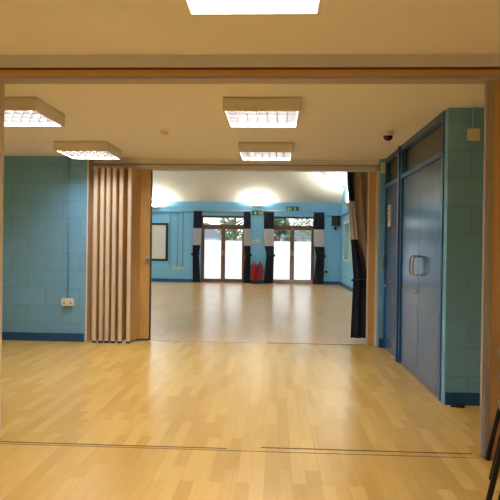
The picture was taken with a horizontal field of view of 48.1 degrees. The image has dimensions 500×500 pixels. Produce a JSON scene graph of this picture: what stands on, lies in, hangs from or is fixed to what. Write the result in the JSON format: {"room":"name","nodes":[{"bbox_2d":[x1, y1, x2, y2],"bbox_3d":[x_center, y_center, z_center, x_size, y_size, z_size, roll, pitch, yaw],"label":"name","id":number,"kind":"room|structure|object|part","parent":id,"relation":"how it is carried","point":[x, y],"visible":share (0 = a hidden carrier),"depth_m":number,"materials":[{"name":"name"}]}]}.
{"room":"community hall","nodes":[
{"label":"community hall","id":0,"kind":"room"},
{"bbox_2d":[2,156,92,341],"bbox_3d":[-3.169,-0.026,7.805,1.945,2.500,0.400,1,0,3],"label":"wall","id":1,"kind":"structure","parent":0,"point":[35,197],"depth_m":7.59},
{"bbox_2d":[2,332,83,341],"bbox_3d":[-3.105,1.171,7.597,1.725,0.110,0.017,1,0,3],"label":"baseboard","id":2,"kind":"structure","parent":1,"relation":"attached to","point":[24,336],"depth_m":7.57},
{"bbox_2d":[61,298,73,305],"bbox_3d":[-2.458,0.705,7.551,0.165,0.100,0.044,1,0,3],"label":"wall socket","id":3,"kind":"object","parent":1,"relation":"attached to","point":[64,301],"visible":1,"depth_m":7.53,"materials":[{"name":"white plastic"}]},
{"bbox_2d":[66,158,71,298],"bbox_3d":[-2.449,-0.304,7.559,0.060,1.919,0.021,1,0,3],"label":"conduit","id":4,"kind":"object","parent":1,"relation":"attached to","point":[68,178],"visible":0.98,"depth_m":7.55,"materials":[{"name":"plastic"}]},
{"bbox_2d":[85,159,92,341],"bbox_3d":[-2.194,0.008,7.628,0.019,2.460,0.165,1,0,3],"label":"door frame","id":5,"kind":"structure","parent":1,"relation":"attached to","point":[89,162],"depth_m":7.59,"materials":[{"name":"brown wood"}]},
{"bbox_2d":[130,164,378,165],"bbox_3d":[-0.212,-1.157,7.667,3.895,0.007,0.135,1,0,3],"label":"trim","id":6,"kind":"structure","parent":1,"relation":"attached to","point":[130,164],"depth_m":7.59,"materials":[{"name":"brown wood"}]},
{"bbox_2d":[152,201,340,281],"bbox_3d":[-1.125,-0.287,20.674,9.230,2.970,0.300,1,0,3],"label":"wall","id":7,"kind":"structure","parent":0,"point":[160,269],"depth_m":20.51,"materials":[{"name":"paint"}]},
{"bbox_2d":[152,223,167,260],"bbox_3d":[-3.765,-0.303,20.625,1.510,1.390,0.040,1,0,3],"label":"notice board","id":8,"kind":"object","parent":7,"relation":"attached to","point":[159,230],"visible":0.41,"depth_m":20.60,"materials":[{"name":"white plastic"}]},
{"bbox_2d":[170,212,170,241],"bbox_3d":[-2.934,-0.388,20.594,0.022,1.984,0.022,1,0,25],"label":"conduit","id":9,"kind":"object","parent":7,"relation":"attached to","point":[170,212],"visible":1,"depth_m":20.58,"materials":[{"name":"plastic"}]},
{"bbox_2d":[177,215,177,264],"bbox_3d":[-2.664,-0.385,20.581,0.022,1.984,0.022,1,0,25],"label":"conduit","id":10,"kind":"object","parent":7,"relation":"attached to","point":[177,215],"visible":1,"depth_m":20.57,"materials":[{"name":"plastic"}]},
{"bbox_2d":[192,209,251,211],"bbox_3d":[-1.020,-1.440,20.439,2.190,0.060,0.149,1,0,3],"label":"pole","id":11,"kind":"object","parent":7,"relation":"attached to","point":[192,209],"visible":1,"depth_m":20.38,"materials":[{"name":"metal"}]},
{"bbox_2d":[191,211,201,281],"bbox_3d":[-1.960,-0.127,20.437,0.377,2.590,0.122,1,0,3],"label":"curtain","id":12,"kind":"object","parent":11,"relation":"hanging from","point":[197,221],"visible":1,"depth_m":20.43,"materials":[{"name":"black fabric"}]},
{"bbox_2d":[243,212,251,282],"bbox_3d":[-0.084,-0.101,20.350,0.324,2.590,0.122,1,0,3],"label":"curtain","id":13,"kind":"object","parent":11,"relation":"hanging from","point":[247,215],"visible":1,"depth_m":20.35,"materials":[{"name":"black fabric"}]},
{"bbox_2d":[201,216,244,282],"bbox_3d":[-0.988,-0.027,20.616,1.625,2.455,0.144,1,0,3],"label":"door","id":14,"kind":"structure","parent":7,"relation":"in","point":[222,261],"depth_m":20.62,"materials":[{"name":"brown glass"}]},
{"bbox_3d":[-1.377,0.352,20.657,0.624,1.405,0.008,1,0,3],"label":"frosted pane","id":15,"kind":"part","parent":14,"relation":"part of","materials":[{"name":"white glass"}]},
{"bbox_3d":[-0.608,0.363,20.621,0.624,1.405,0.008,1,0,3],"label":"frosted pane","id":16,"kind":"part","parent":14,"relation":"part of","materials":[{"name":"white glass"}]},
{"bbox_2d":[152,211,332,216],"bbox_3d":[-1.144,-1.332,20.495,8.779,0.140,0.049,1,0,3],"label":"trim","id":17,"kind":"structure","parent":7,"relation":"attached to","point":[152,211],"depth_m":20.51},
{"bbox_2d":[151,278,338,284],"bbox_3d":[-1.152,1.139,20.519,8.830,0.120,0.019,1,0,3],"label":"baseboard","id":18,"kind":"structure","parent":7,"relation":"attached to","point":[152,279],"depth_m":20.57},
{"bbox_2d":[252,210,262,214],"bbox_3d":[0.276,-1.357,20.436,0.420,0.170,0.034,1,0,3],"label":"exit sign","id":19,"kind":"object","parent":7,"relation":"attached to","point":[254,212],"visible":1,"depth_m":20.42,"materials":[{"name":"green plastic"}]},
{"bbox_2d":[286,206,298,210],"bbox_3d":[1.556,-1.494,20.377,0.460,0.180,0.034,1,0,3],"label":"exit sign","id":20,"kind":"object","parent":7,"relation":"attached to","point":[288,208],"visible":1,"depth_m":20.37,"materials":[{"name":"green plastic"}]},
{"bbox_2d":[273,216,313,283],"bbox_3d":[1.541,0.008,20.499,1.620,2.455,0.144,1,0,3],"label":"door","id":21,"kind":"structure","parent":7,"relation":"in","point":[293,261],"depth_m":20.50,"materials":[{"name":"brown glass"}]},
{"bbox_3d":[1.154,0.387,20.539,0.622,1.405,0.008,1,0,3],"label":"frosted pane","id":22,"kind":"part","parent":21,"relation":"part of","materials":[{"name":"white glass"}]},
{"bbox_3d":[1.151,1.140,20.506,0.744,0.120,0.010,1,0,3],"label":"kick plate","id":23,"kind":"part","parent":21,"relation":"part of","materials":[{"name":"metal"}]},
{"bbox_3d":[1.900,1.150,20.471,0.744,0.120,0.010,1,0,3],"label":"kick plate","id":24,"kind":"part","parent":21,"relation":"part of","materials":[{"name":"metal"}]},
{"bbox_3d":[1.920,0.398,20.504,0.622,1.405,0.008,1,0,3],"label":"frosted pane","id":25,"kind":"part","parent":21,"relation":"part of","materials":[{"name":"white glass"}]},
{"bbox_2d":[261,210,325,211],"bbox_3d":[1.582,-1.404,20.318,2.340,0.060,0.149,1,0,3],"label":"pole","id":26,"kind":"object","parent":7,"relation":"attached to","point":[261,210],"visible":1,"depth_m":20.25,"materials":[{"name":"metal"}]},
{"bbox_2d":[264,212,274,282],"bbox_3d":[0.708,-0.090,20.313,0.440,2.590,0.122,1,0,3],"label":"curtain","id":27,"kind":"object","parent":26,"relation":"hanging from","point":[268,216],"visible":1,"depth_m":20.31,"materials":[{"name":"black fabric"}]},
{"bbox_2d":[313,212,325,283],"bbox_3d":[2.513,-0.066,20.229,0.464,2.590,0.122,1,0,3],"label":"curtain","id":28,"kind":"object","parent":26,"relation":"hanging from","point":[319,217],"visible":1,"depth_m":20.23,"materials":[{"name":"black fabric"}]},
{"bbox_2d":[332,216,339,229],"bbox_3d":[3.088,-0.978,20.205,0.301,0.510,0.289,1,0,3],"label":"wall speaker","id":29,"kind":"object","parent":7,"relation":"attached to","point":[335,219],"visible":1,"depth_m":20.11,"materials":[{"name":"black plastic"}]},
{"bbox_2d":[0,282,499,499],"bbox_3d":[-1.627,1.288,9.565,9.300,0.100,22.550,1,0,3],"label":"floor","id":30,"kind":"structure","parent":0,"point":[246,398],"depth_m":4.40,"materials":[{"name":"brown wood"}]},
{"bbox_2d":[91,167,152,342],"bbox_3d":[-1.769,0.070,7.607,0.813,2.341,0.296,1,0,3],"label":"partition","id":31,"kind":"structure","parent":30,"relation":"on","point":[122,197],"depth_m":7.51,"materials":[{"name":"brown wood"}]},
{"bbox_3d":[-2.146,0.061,7.713,0.050,2.335,0.050,1,0,3],"label":"wall post","id":32,"kind":"part","parent":31,"relation":"part of","materials":[{"name":"brown wood"}]},
{"bbox_2d":[0,441,471,457],"bbox_3d":[-0.115,1.282,3.617,3.070,0.003,0.077,1,0,3],"label":"floor track","id":33,"kind":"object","parent":30,"relation":"on","point":[0,441],"depth_m":3.61,"materials":[{"name":"brown metal"}]},
{"bbox_2d":[151,340,353,344],"bbox_3d":[0.097,1.267,7.660,2.920,0.004,0.013,1,0,3],"label":"floor track","id":34,"kind":"object","parent":30,"relation":"on","point":[151,340],"visible":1,"depth_m":7.63,"materials":[{"name":"metal"}]},
{"bbox_2d":[251,273,262,283],"bbox_3d":[0.243,0.918,20.304,0.430,0.600,0.240,1,0,3],"label":"stand","id":35,"kind":"object","parent":30,"relation":"on","point":[256,281],"visible":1,"depth_m":20.19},
{"bbox_2d":[251,262,256,279],"bbox_3d":[0.138,0.743,20.308,0.213,0.688,0.208,1,0,3],"label":"fire extinguisher","id":36,"kind":"object","parent":35,"relation":"on","point":[253,266],"visible":1,"depth_m":20.23,"materials":[{"name":"red metal"}]},
{"bbox_2d":[257,261,262,279],"bbox_3d":[0.353,0.746,20.298,0.213,0.688,0.208,1,0,3],"label":"fire extinguisher","id":37,"kind":"object","parent":35,"relation":"on","point":[259,266],"visible":1,"depth_m":20.21,"materials":[{"name":"red metal"}]},
{"bbox_2d":[367,171,375,345],"bbox_3d":[1.645,0.115,7.572,0.083,2.352,0.040,1,0,3],"label":"door frame","id":38,"kind":"structure","parent":30,"relation":"on","point":[372,195],"depth_m":7.55,"materials":[{"name":"brown wood"}]},
{"bbox_2d":[366,171,369,344],"bbox_3d":[1.593,0.114,7.582,0.020,2.352,0.025,1,0,3],"label":"trim","id":39,"kind":"structure","parent":38,"relation":"attached to","point":[368,171],"depth_m":7.57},
{"bbox_2d":[450,403,464,407],"bbox_3d":[1.722,1.288,4.649,0.110,0.032,0.040,1,0,20],"label":"wedge","id":40,"kind":"object","parent":30,"relation":"on","point":[463,404],"visible":1,"depth_m":4.63,"materials":[{"name":"black plastic"}]},
{"bbox_2d":[485,369,499,479],"bbox_3d":[1.647,0.878,3.248,0.496,0.860,0.354,1,0,19],"label":"chair","id":41,"kind":"object","parent":30,"relation":"on","point":[497,417],"visible":0.8,"depth_m":3.45,"materials":[{"name":"black metal"}]},
{"bbox_3d":[1.658,1.046,3.409,0.414,0.523,0.040,1,0,19],"label":"leg","id":42,"kind":"part","parent":41,"relation":"part of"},
{"bbox_3d":[1.556,1.046,3.118,0.414,0.523,0.037,1,0,18],"label":"leg","id":43,"kind":"part","parent":41,"relation":"part of","materials":[{"name":"black metal"}]},
{"bbox_3d":[1.646,0.758,3.248,0.378,0.048,0.350,1,0,19],"label":"seat","id":44,"kind":"part","parent":41,"relation":"part of","materials":[{"name":"brown wood"}]},
{"bbox_2d":[485,399,499,499],"bbox_3d":[1.353,0.877,2.566,0.496,0.860,0.354,1,0,19],"label":"chair","id":45,"kind":"object","parent":30,"relation":"on","point":[495,472],"visible":1,"depth_m":2.77,"materials":[{"name":"black metal"}]},
{"bbox_3d":[1.363,1.044,2.727,0.414,0.523,0.040,1,0,19],"label":"leg","id":46,"kind":"part","parent":45,"relation":"part of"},
{"bbox_2d":[0,0,499,159],"bbox_3d":[-0.794,-1.284,2.995,7.100,0.120,9.520,1,0,3],"label":"ceiling","id":47,"kind":"structure","parent":0,"point":[337,121],"depth_m":4.10,"materials":[{"name":"paint"}]},
{"bbox_2d":[4,97,64,126],"bbox_3d":[-2.031,-1.193,4.865,0.620,0.110,0.620,1,0,3],"label":"ceiling light","id":48,"kind":"object","parent":47,"relation":"attached to","point":[19,111],"visible":0.89,"depth_m":4.82,"materials":[{"name":"plastic"}]},
{"bbox_2d":[54,141,121,159],"bbox_3d":[-1.942,-1.200,6.773,0.620,0.110,0.620,1,0,3],"label":"ceiling light","id":49,"kind":"object","parent":47,"relation":"attached to","point":[71,149],"visible":1,"depth_m":6.48,"materials":[{"name":"plastic"}]},
{"bbox_2d":[160,129,169,134],"bbox_3d":[-0.877,-1.213,5.773,0.110,0.046,0.110,1,0,3],"label":"smoke detector","id":50,"kind":"object","parent":47,"relation":"attached to","point":[163,131],"visible":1,"depth_m":5.74,"materials":[{"name":"white plastic"}]},
{"bbox_2d":[93,158,378,164],"bbox_3d":[-0.208,-1.198,7.739,3.895,0.075,0.250,1,0,3],"label":"trim","id":51,"kind":"structure","parent":47,"relation":"attached to","point":[124,160],"depth_m":7.61,"materials":[{"name":"paint"}]},
{"bbox_2d":[93,164,378,171],"bbox_3d":[-0.212,-1.120,7.674,3.895,0.066,0.120,1,0,3],"label":"track","id":52,"kind":"object","parent":51,"relation":"attached to","point":[268,168],"visible":0.79,"depth_m":7.62,"materials":[{"name":"brown wood"}]},
{"bbox_2d":[0,54,499,67],"bbox_3d":[-0.766,-1.188,3.645,6.700,0.075,0.260,1,0,3],"label":"beam","id":53,"kind":"structure","parent":47,"relation":"attached to","point":[252,60],"depth_m":3.48,"materials":[{"name":"beige paint"}]},
{"bbox_2d":[0,70,499,83],"bbox_3d":[-0.766,-1.125,3.646,6.700,0.028,0.210,1,0,3],"label":"trim","id":54,"kind":"structure","parent":53,"relation":"attached to","point":[2,72],"depth_m":3.53,"materials":[{"name":"brown wood"}]},
{"bbox_2d":[0,75,499,82],"bbox_3d":[-0.767,-1.100,3.631,6.700,0.021,0.130,1,0,3],"label":"track","id":55,"kind":"object","parent":54,"relation":"attached to","point":[265,78],"visible":1,"depth_m":3.56,"materials":[{"name":"brown wood"}]},
{"bbox_2d":[0,81,4,436],"bbox_3d":[-2.229,0.068,3.698,1.206,2.372,0.100,1,0,3],"label":"door frame","id":56,"kind":"structure","parent":55,"relation":"hanging from","point":[2,83],"depth_m":3.67,"materials":[{"name":"brown wood"}]},
{"bbox_2d":[479,80,499,456],"bbox_3d":[2.005,0.121,3.496,1.076,2.360,0.054,1,0,3],"label":"wall","id":57,"kind":"structure","parent":55,"relation":"hanging from","point":[490,295],"depth_m":3.50,"materials":[{"name":"brown wood"}]},
{"bbox_2d":[0,67,499,69],"bbox_3d":[-0.766,-1.145,3.645,6.700,0.012,0.230,1,0,3],"label":"trim","id":58,"kind":"structure","parent":53,"relation":"attached to","point":[148,68],"depth_m":3.49,"materials":[{"name":"brown wood"}]},
{"bbox_2d":[183,0,322,15],"bbox_3d":[0.005,-1.155,2.318,0.620,0.110,0.620,1,0,3],"label":"ceiling light","id":59,"kind":"object","parent":47,"relation":"attached to","point":[193,7],"visible":1,"depth_m":2.61,"materials":[{"name":"plastic"}]},
{"bbox_2d":[223,97,300,127],"bbox_3d":[0.107,-1.164,4.766,0.620,0.110,0.620,1,0,3],"label":"ceiling light","id":60,"kind":"object","parent":47,"relation":"attached to","point":[246,112],"visible":1,"depth_m":4.61,"materials":[{"name":"plastic"}]},
{"bbox_2d":[238,142,292,160],"bbox_3d":[0.191,-1.171,6.674,0.620,0.110,0.620,1,0,3],"label":"ceiling light","id":61,"kind":"object","parent":47,"relation":"attached to","point":[273,151],"visible":1,"depth_m":6.38,"materials":[{"name":"plastic"}]},
{"bbox_2d":[382,130,393,140],"bbox_3d":[1.401,-1.157,5.687,0.116,0.096,0.116,1,0,3],"label":"security camera","id":62,"kind":"object","parent":47,"relation":"attached to","point":[387,134],"visible":1,"depth_m":5.65,"materials":[{"name":"white plastic"}]},
{"bbox_2d":[153,171,346,202],"bbox_3d":[-1.379,-3.319,14.293,9.230,3.440,13.050,1,0,3],"label":"ceiling","id":63,"kind":"structure","parent":0,"point":[206,186],"depth_m":19.55,"materials":[{"name":"paint"}]},
{"bbox_2d":[320,172,344,187],"bbox_3d":[2.427,-2.575,18.538,2.240,0.874,0.090,1,0,-42],"label":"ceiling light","id":64,"kind":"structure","parent":63,"relation":"attached to","point":[326,174],"depth_m":18.86,"materials":[{"name":"white plastic"}]},
{"bbox_2d":[340,177,352,287],"bbox_3d":[3.111,-1.802,14.090,0.200,6.170,13.050,1,0,3],"label":"wall","id":65,"kind":"structure","parent":0,"point":[346,268],"depth_m":18.99,"materials":[{"name":"paint"}]},
{"bbox_2d":[339,281,352,291],"bbox_3d":[2.956,1.222,14.023,0.019,0.120,12.580,1,0,3],"label":"baseboard","id":66,"kind":"structure","parent":65,"relation":"attached to","point":[347,287],"depth_m":18.23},
{"bbox_2d":[343,220,350,261],"bbox_3d":[3.163,-0.274,18.272,0.040,1.320,1.440,1,0,3],"label":"window","id":67,"kind":"structure","parent":65,"relation":"in","point":[347,235],"depth_m":18.15,"materials":[{"name":"glass"}]},
{"bbox_3d":[3.168,-0.273,18.272,0.020,1.200,1.320,1,0,3],"label":"pane","id":68,"kind":"part","parent":67,"relation":"part of","materials":[{"name":"glass"}]},
{"bbox_2d":[376,108,483,403],"bbox_3d":[2.273,0.055,6.221,1.235,2.500,3.060,1,0,3],"label":"wall","id":69,"kind":"structure","parent":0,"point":[464,159],"depth_m":4.71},
{"bbox_2d":[374,166,378,345],"bbox_3d":[1.703,0.083,7.590,0.027,2.417,0.120,1,0,3],"label":"trim strip","id":70,"kind":"object","parent":69,"relation":"attached to","point":[377,171],"visible":0.79,"depth_m":7.53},
{"bbox_2d":[379,338,382,347],"bbox_3d":[1.733,1.233,7.424,0.052,0.120,0.015,1,0,3],"label":"baseboard","id":71,"kind":"object","parent":69,"relation":"attached to","point":[380,339],"visible":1,"depth_m":7.42,"materials":[{"name":"blue paint"}]},
{"bbox_2d":[381,162,385,172],"bbox_3d":[1.762,-1.087,7.399,0.052,0.140,0.044,1,0,3],"label":"sensor","id":72,"kind":"object","parent":69,"relation":"attached to","point":[383,164],"visible":1,"depth_m":7.38,"materials":[{"name":"white plastic"}]},
{"bbox_2d":[382,146,400,361],"bbox_3d":[1.779,0.045,6.948,0.159,2.500,0.945,1,0,3],"label":"door","id":73,"kind":"structure","parent":69,"relation":"attached to","point":[393,162],"depth_m":6.99,"materials":[{"name":"blue wood"}]},
{"bbox_2d":[388,205,390,226],"bbox_3d":[1.782,-0.436,7.174,0.008,0.280,0.160,1,0,3],"label":"notice","id":74,"kind":"object","parent":73,"relation":"attached to","point":[389,206],"visible":1,"depth_m":7.13,"materials":[{"name":"paper"}]},
{"bbox_2d":[398,111,444,400],"bbox_3d":[1.709,0.050,5.637,0.177,2.500,1.650,1,0,3],"label":"door","id":75,"kind":"structure","parent":69,"relation":"attached to","point":[423,154],"depth_m":5.50,"materials":[{"name":"blue wood"}]},
{"bbox_3d":[1.663,0.159,5.720,0.081,0.208,0.019,1,0,3],"label":"handle","id":76,"kind":"part","parent":75,"relation":"part of","materials":[{"name":"metal"}]},
{"bbox_3d":[1.657,0.159,5.590,0.081,0.208,0.019,1,0,3],"label":"handle","id":77,"kind":"part","parent":75,"relation":"part of","materials":[{"name":"metal"}]},
{"bbox_2d":[444,392,479,405],"bbox_3d":[2.121,1.257,4.692,0.963,0.105,0.017,1,0,3],"label":"baseboard","id":78,"kind":"structure","parent":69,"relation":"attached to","point":[451,398],"depth_m":4.70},
{"bbox_2d":[467,128,479,140],"bbox_3d":[1.869,-0.964,4.682,0.097,0.096,0.044,1,0,3],"label":"junction box","id":79,"kind":"object","parent":69,"relation":"attached to","point":[472,134],"visible":1,"depth_m":4.66,"materials":[{"name":"white plastic"}]},
{"bbox_2d":[472,107,474,128],"bbox_3d":[1.871,-1.103,4.689,0.020,0.181,0.020,1,0,3],"label":"conduit","id":80,"kind":"object","parent":69,"relation":"attached to","point":[473,108],"visible":1,"depth_m":4.68,"materials":[{"name":"paint"}]},
{"bbox_3d":[-1.702,-1.501,7.857,8.830,0.490,0.150,1,0,3],"label":"wall","id":81,"kind":"structure","parent":0,"visible":0},
{"bbox_3d":[1.751,-1.481,7.839,0.870,0.028,0.133,1,0,3],"label":"pole","id":82,"kind":"object","parent":81,"relation":"attached to","visible":0},
{"bbox_2d":[347,172,367,337],"bbox_3d":[1.670,-0.108,7.900,0.648,2.705,0.152,1,0,-2],"label":"curtain","id":83,"kind":"object","parent":82,"relation":"hanging from","point":[357,182],"visible":0.34,"depth_m":7.91,"materials":[{"name":"black fabric"}]},
{"label":"outside","id":84,"kind":"structure","parent":0,"visible":0},
{"bbox_3d":[2.548,1.288,55.321,80.000,0.130,69.250,1,0,3],"label":"ground","id":85,"kind":"structure","parent":84,"visible":0},
{"bbox_2d":[203,223,220,240],"bbox_3d":[-5.228,-0.674,53.298,6.000,3.600,6.400,1,0,3],"label":"house","id":86,"kind":"structure","parent":85,"relation":"on","point":[210,234],"depth_m":50.03,"materials":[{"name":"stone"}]},
{"bbox_2d":[215,218,243,240],"bbox_3d":[-0.710,-1.006,28.124,2.581,4.620,2.521,1,0,3],"label":"tree","id":87,"kind":"object","parent":85,"relation":"on","point":[234,234],"visible":0.13,"depth_m":28.02,"materials":[{"name":"green plant"}]},
{"bbox_2d":[274,219,296,241],"bbox_3d":[1.291,-0.473,24.912,1.902,3.641,1.909,1,0,3],"label":"tree","id":88,"kind":"object","parent":85,"relation":"on","point":[277,233],"visible":0.16,"depth_m":24.65,"materials":[{"name":"green plant"}]},
{"bbox_2d":[280,230,310,241],"bbox_3d":[6.872,-0.549,62.747,9.100,3.600,6.400,1,0,3],"label":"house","id":89,"kind":"structure","parent":85,"relation":"on","point":[297,236],"depth_m":59.64,"materials":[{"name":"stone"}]},
{"bbox_2d":[289,219,312,241],"bbox_3d":[4.934,-0.889,41.551,4.270,4.433,4.334,1,0,3],"label":"tree","id":90,"kind":"object","parent":85,"relation":"on","point":[307,222],"visible":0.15,"depth_m":41.36,"materials":[{"name":"green plant"}]}
]}

